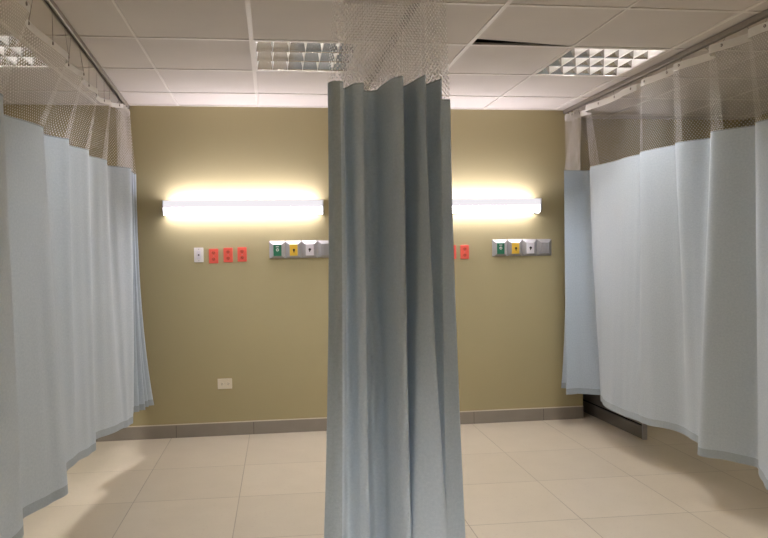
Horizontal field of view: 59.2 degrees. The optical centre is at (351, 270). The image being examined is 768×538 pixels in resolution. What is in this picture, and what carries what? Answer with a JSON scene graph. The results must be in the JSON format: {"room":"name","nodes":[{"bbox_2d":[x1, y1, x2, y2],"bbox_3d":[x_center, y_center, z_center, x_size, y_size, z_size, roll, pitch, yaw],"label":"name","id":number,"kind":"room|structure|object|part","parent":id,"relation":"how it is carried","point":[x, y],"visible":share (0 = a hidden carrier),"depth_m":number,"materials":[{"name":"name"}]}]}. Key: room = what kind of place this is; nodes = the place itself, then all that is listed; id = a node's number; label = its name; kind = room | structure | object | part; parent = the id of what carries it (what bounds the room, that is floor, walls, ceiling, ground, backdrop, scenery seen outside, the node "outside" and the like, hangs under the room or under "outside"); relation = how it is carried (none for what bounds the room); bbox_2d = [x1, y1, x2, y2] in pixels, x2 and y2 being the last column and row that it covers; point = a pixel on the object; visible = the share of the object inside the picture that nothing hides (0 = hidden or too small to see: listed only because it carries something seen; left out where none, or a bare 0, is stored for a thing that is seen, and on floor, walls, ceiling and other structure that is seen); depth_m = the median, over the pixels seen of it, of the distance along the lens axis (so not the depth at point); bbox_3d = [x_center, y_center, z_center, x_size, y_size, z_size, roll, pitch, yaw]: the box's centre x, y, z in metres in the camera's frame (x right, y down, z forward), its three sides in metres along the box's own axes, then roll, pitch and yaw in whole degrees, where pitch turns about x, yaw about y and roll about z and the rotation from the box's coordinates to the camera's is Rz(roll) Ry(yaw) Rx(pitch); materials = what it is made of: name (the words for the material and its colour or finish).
{"room":"hospital room","nodes":[
{"label":"hospital room","id":0,"kind":"room"},
{"bbox_2d":[3,104,741,425],"bbox_3d":[0.004,-0.140,5.663,7.500,2.838,0.460,-1,1,-7],"label":"wall","id":1,"kind":"structure","parent":0,"point":[260,323],"depth_m":5.37,"materials":[{"name":"paint"}]},
{"bbox_2d":[194,248,203,261],"bbox_3d":[-1.196,-0.121,5.274,0.072,0.114,0.016,-1,1,-7],"label":"outlet","id":2,"kind":"object","parent":1,"relation":"attached to","point":[198,252],"visible":1,"depth_m":5.27,"materials":[{"name":"white plastic"}]},
{"bbox_2d":[209,249,217,262],"bbox_3d":[-1.083,-0.113,5.291,0.072,0.114,0.011,-1,1,-7],"label":"wall socket","id":3,"kind":"object","parent":1,"relation":"attached to","point":[213,253],"visible":1,"depth_m":5.29,"materials":[{"name":"red plastic"}]},
{"bbox_2d":[218,378,231,388],"bbox_3d":[-1.000,0.893,5.322,0.112,0.082,0.011,-1,1,-7],"label":"wall socket","id":4,"kind":"object","parent":1,"relation":"attached to","point":[226,383],"visible":1,"depth_m":5.32,"materials":[{"name":"beige plastic"}]},
{"bbox_2d":[223,248,232,261],"bbox_3d":[-0.972,-0.121,5.305,0.072,0.114,0.011,-1,1,-7],"label":"wall socket","id":5,"kind":"object","parent":1,"relation":"attached to","point":[227,252],"visible":1,"depth_m":5.30,"materials":[{"name":"red plastic"}]},
{"bbox_2d":[237,247,246,261],"bbox_3d":[-0.864,-0.126,5.318,0.072,0.114,0.011,-1,1,-7],"label":"wall socket","id":6,"kind":"object","parent":1,"relation":"attached to","point":[242,251],"visible":1,"depth_m":5.32,"materials":[{"name":"red plastic"}]},
{"bbox_2d":[162,199,323,215],"bbox_3d":[-0.837,-0.483,5.262,1.229,0.125,0.114,-1,1,-7],"label":"wall lamp","id":7,"kind":"object","parent":1,"relation":"attached to","point":[169,207],"visible":1,"depth_m":5.21,"materials":[{"name":"white plastic"}]},
{"bbox_2d":[164,207,321,214],"bbox_3d":[-0.836,-0.462,5.261,1.209,0.057,0.092,-1,1,-7],"label":"diffuser","id":8,"kind":"object","parent":7,"relation":"attached to","point":[167,210],"depth_m":5.22,"materials":[{"name":"white plastic"}]},
{"bbox_2d":[269,240,328,258],"bbox_3d":[-0.398,-0.168,5.360,0.509,0.138,0.040,-1,1,-7],"label":"panel","id":9,"kind":"object","parent":1,"relation":"attached to","point":[309,249],"visible":0.99,"depth_m":5.36,"materials":[{"name":"silver metal"}]},
{"bbox_2d":[273,245,281,255],"bbox_3d":[-0.587,-0.160,5.327,0.062,0.090,0.006,-1,1,-7],"label":"outlet plate","id":10,"kind":"object","parent":9,"relation":"attached to","point":[277,249],"depth_m":5.32,"materials":[{"name":"green plastic"}]},
{"bbox_2d":[290,244,297,255],"bbox_3d":[-0.460,-0.162,5.343,0.062,0.090,0.006,-1,1,-7],"label":"outlet plate","id":11,"kind":"object","parent":9,"relation":"attached to","point":[293,247],"depth_m":5.34,"materials":[{"name":"yellow plastic"}]},
{"bbox_2d":[306,244,313,255],"bbox_3d":[-0.334,-0.164,5.358,0.062,0.090,0.006,-1,1,-7],"label":"outlet plate","id":12,"kind":"object","parent":9,"relation":"attached to","point":[309,247],"depth_m":5.36,"materials":[{"name":"white plastic"}]},
{"bbox_2d":[96,406,582,441],"bbox_3d":[-0.808,1.246,5.354,5.563,0.107,0.010,-1,1,-7],"label":"baseboard","id":13,"kind":"structure","parent":1,"relation":"attached to","point":[567,412],"depth_m":5.37,"materials":[{"name":"tile"}]},
{"bbox_2d":[0,0,767,119],"bbox_3d":[0.439,-1.229,1.809,7.342,0.005,7.999,-1,1,-7],"label":"ceiling grid","id":14,"kind":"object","parent":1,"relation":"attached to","point":[251,40],"depth_m":3.95,"materials":[{"name":"paint"}]},
{"bbox_2d":[460,245,468,258],"bbox_3d":[0.927,-0.152,5.539,0.072,0.114,0.011,-1,1,-7],"label":"wall socket","id":15,"kind":"object","parent":1,"relation":"attached to","point":[464,249],"visible":1,"depth_m":5.54,"materials":[{"name":"red plastic"}]},
{"bbox_2d":[452,198,541,213],"bbox_3d":[0.931,-0.514,5.481,1.229,0.129,0.114,-1,1,-7],"label":"wall lamp","id":16,"kind":"object","parent":1,"relation":"attached to","point":[520,205],"visible":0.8,"depth_m":5.46,"materials":[{"name":"white plastic"}]},
{"bbox_2d":[452,205,539,213],"bbox_3d":[0.931,-0.492,5.480,1.209,0.059,0.092,-1,1,-7],"label":"diffuser","id":17,"kind":"object","parent":16,"relation":"attached to","point":[457,209],"depth_m":5.47,"materials":[{"name":"white plastic"}]},
{"bbox_2d":[492,239,550,255],"bbox_3d":[1.413,-0.190,5.584,0.509,0.138,0.040,-1,1,-7],"label":"panel","id":18,"kind":"object","parent":1,"relation":"attached to","point":[507,247],"visible":1,"depth_m":5.58,"materials":[{"name":"silver metal"}]},
{"bbox_2d":[497,243,503,253],"bbox_3d":[1.225,-0.181,5.551,0.062,0.090,0.006,-1,1,-7],"label":"outlet plate","id":19,"kind":"object","parent":18,"relation":"attached to","point":[500,246],"depth_m":5.55,"materials":[{"name":"green plastic"}]},
{"bbox_2d":[512,243,518,253],"bbox_3d":[1.351,-0.183,5.567,0.062,0.090,0.006,-1,1,-7],"label":"outlet plate","id":20,"kind":"object","parent":18,"relation":"attached to","point":[515,246],"depth_m":5.56,"materials":[{"name":"yellow plastic"}]},
{"bbox_2d":[527,243,533,253],"bbox_3d":[1.478,-0.186,5.582,0.062,0.090,0.006,-1,1,-7],"label":"outlet plate","id":21,"kind":"object","parent":18,"relation":"attached to","point":[530,246],"depth_m":5.58,"materials":[{"name":"white plastic"}]},
{"bbox_2d":[0,0,767,119],"bbox_3d":[0.438,-1.238,1.809,7.342,0.014,7.998,-1,1,-7],"label":"ceiling","id":22,"kind":"structure","parent":0,"point":[217,19],"depth_m":3.98,"materials":[{"name":"white tile"}]},
{"bbox_2d":[0,36,49,66],"bbox_3d":[-2.099,-1.296,3.805,0.604,0.126,0.622,-1,1,-7],"label":"ceiling light","id":23,"kind":"object","parent":22,"relation":"attached to","point":[29,64],"visible":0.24,"depth_m":3.92,"materials":[{"name":"paint"}]},
{"bbox_2d":[42,0,129,108],"bbox_3d":[-1.378,-1.212,3.119,0.038,0.029,4.200,-1,1,-10],"label":"rail","id":24,"kind":"object","parent":22,"relation":"attached to","point":[51,5],"visible":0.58,"depth_m":3.68,"materials":[{"name":"metal"}]},
{"bbox_2d":[0,0,153,537],"bbox_3d":[-1.405,-0.051,3.199,0.322,2.289,4.027,-1,1,-7],"label":"privacy curtain","id":25,"kind":"object","parent":24,"relation":"hanging from","point":[74,372],"visible":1,"depth_m":3.54,"materials":[{"name":"blue fabric"}]},
{"bbox_3d":[-1.457,-0.916,3.175,0.257,0.437,4.025,-1,1,-9],"label":"netting panel","id":26,"kind":"part","parent":25,"relation":"part of","materials":[{"name":"white fabric"}]},
{"bbox_2d":[254,41,358,71],"bbox_3d":[-0.281,-1.330,4.019,0.604,0.126,0.622,-1,1,-7],"label":"ceiling light","id":27,"kind":"object","parent":22,"relation":"attached to","point":[269,56],"visible":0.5,"depth_m":4.09,"materials":[{"name":"paint"}]},
{"bbox_2d":[364,3,417,90],"bbox_3d":[0.218,-1.252,3.758,0.036,0.029,3.274,-1,1,-7],"label":"rail","id":28,"kind":"object","parent":22,"relation":"attached to","point":[369,83],"visible":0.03,"depth_m":3.63,"materials":[{"name":"metal"}]},
{"bbox_2d":[324,0,465,537],"bbox_3d":[0.166,-0.005,2.749,0.520,2.409,0.563,0,1,18],"label":"privacy curtain","id":29,"kind":"object","parent":28,"relation":"hanging from","point":[394,455],"visible":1,"depth_m":2.56,"materials":[{"name":"blue fabric"}]},
{"bbox_3d":[0.162,-0.938,2.720,0.475,0.449,0.542,-1,1,5],"label":"netting panel","id":30,"kind":"part","parent":29,"relation":"part of","materials":[{"name":"white fabric"}]},
{"bbox_2d":[478,6,621,45],"bbox_3d":[1.003,-1.287,3.551,0.607,0.014,0.595,-1,1,-7],"label":"tile","id":31,"kind":"structure","parent":22,"relation":"attached to","point":[541,25],"depth_m":3.51,"materials":[{"name":"white tile"}]},
{"bbox_2d":[534,48,666,75],"bbox_3d":[1.536,-1.363,4.233,0.604,0.126,0.622,-1,1,-7],"label":"ceiling light","id":32,"kind":"object","parent":22,"relation":"attached to","point":[576,61],"visible":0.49,"depth_m":4.29,"materials":[{"name":"paint"}]},
{"bbox_2d":[563,9,767,113],"bbox_3d":[2.033,-1.276,3.540,0.036,0.029,4.196,-1,1,-7],"label":"rail","id":33,"kind":"object","parent":22,"relation":"attached to","point":[762,15],"visible":1,"depth_m":4.04,"materials":[{"name":"metal"}]},
{"bbox_2d":[561,19,767,489],"bbox_3d":[2.034,-0.116,3.652,0.306,2.289,3.970,-1,1,-7],"label":"privacy curtain","id":34,"kind":"object","parent":33,"relation":"hanging from","point":[666,248],"visible":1,"depth_m":4.16,"materials":[{"name":"blue fabric"}]},
{"bbox_3d":[2.027,-0.977,3.623,0.253,0.427,3.950,-1,1,-7],"label":"netting panel","id":35,"kind":"part","parent":34,"relation":"part of","materials":[{"name":"white fabric"}]},
{"bbox_2d":[749,1,767,10],"bbox_3d":[2.286,-1.297,3.089,0.607,0.014,0.598,-1,1,-7],"label":"tile","id":36,"kind":"structure","parent":22,"relation":"attached to","point":[763,6],"depth_m":3.31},
{"bbox_2d":[23,412,767,537],"bbox_3d":[0.500,1.407,1.876,7.500,0.100,8.160,-1,1,-7],"label":"floor","id":37,"kind":"structure","parent":0,"point":[587,477],"depth_m":4.05,"materials":[{"name":"beige tile"}]},
{"bbox_2d":[583,394,646,439],"bbox_3d":[2.102,0.849,5.524,0.034,0.800,1.032,-1,1,-8],"label":"board","id":38,"kind":"object","parent":37,"relation":"on","point":[592,404],"visible":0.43,"depth_m":5.47,"materials":[{"name":"brown wood"}]},
{"bbox_3d":[2.102,0.795,5.534,0.024,0.692,1.010,-1,1,-8],"label":"panel","id":39,"kind":"part","parent":38,"relation":"part of","materials":[{"name":"grey metal"}]},
{"bbox_3d":[2.176,0.859,5.021,0.034,0.800,0.016,-1,1,-8],"label":"post","id":40,"kind":"part","parent":38,"relation":"part of","materials":[{"name":"metal"}]},
{"bbox_2d":[475,39,538,43],"bbox_3d":[0.453,-1.530,1.809,7.500,0.100,8.160,-1,1,-7],"label":"ceiling slab","id":41,"kind":"structure","parent":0,"point":[477,40],"depth_m":4.57,"materials":[{"name":"black"}]},
{"bbox_2d":[742,113,767,126],"bbox_3d":[4.148,-0.130,2.296,0.100,2.838,7.960,-1,1,-7],"label":"wall","id":42,"kind":"structure","parent":0,"point":[752,121],"depth_m":6.08,"materials":[{"name":"paint"}]}
]}

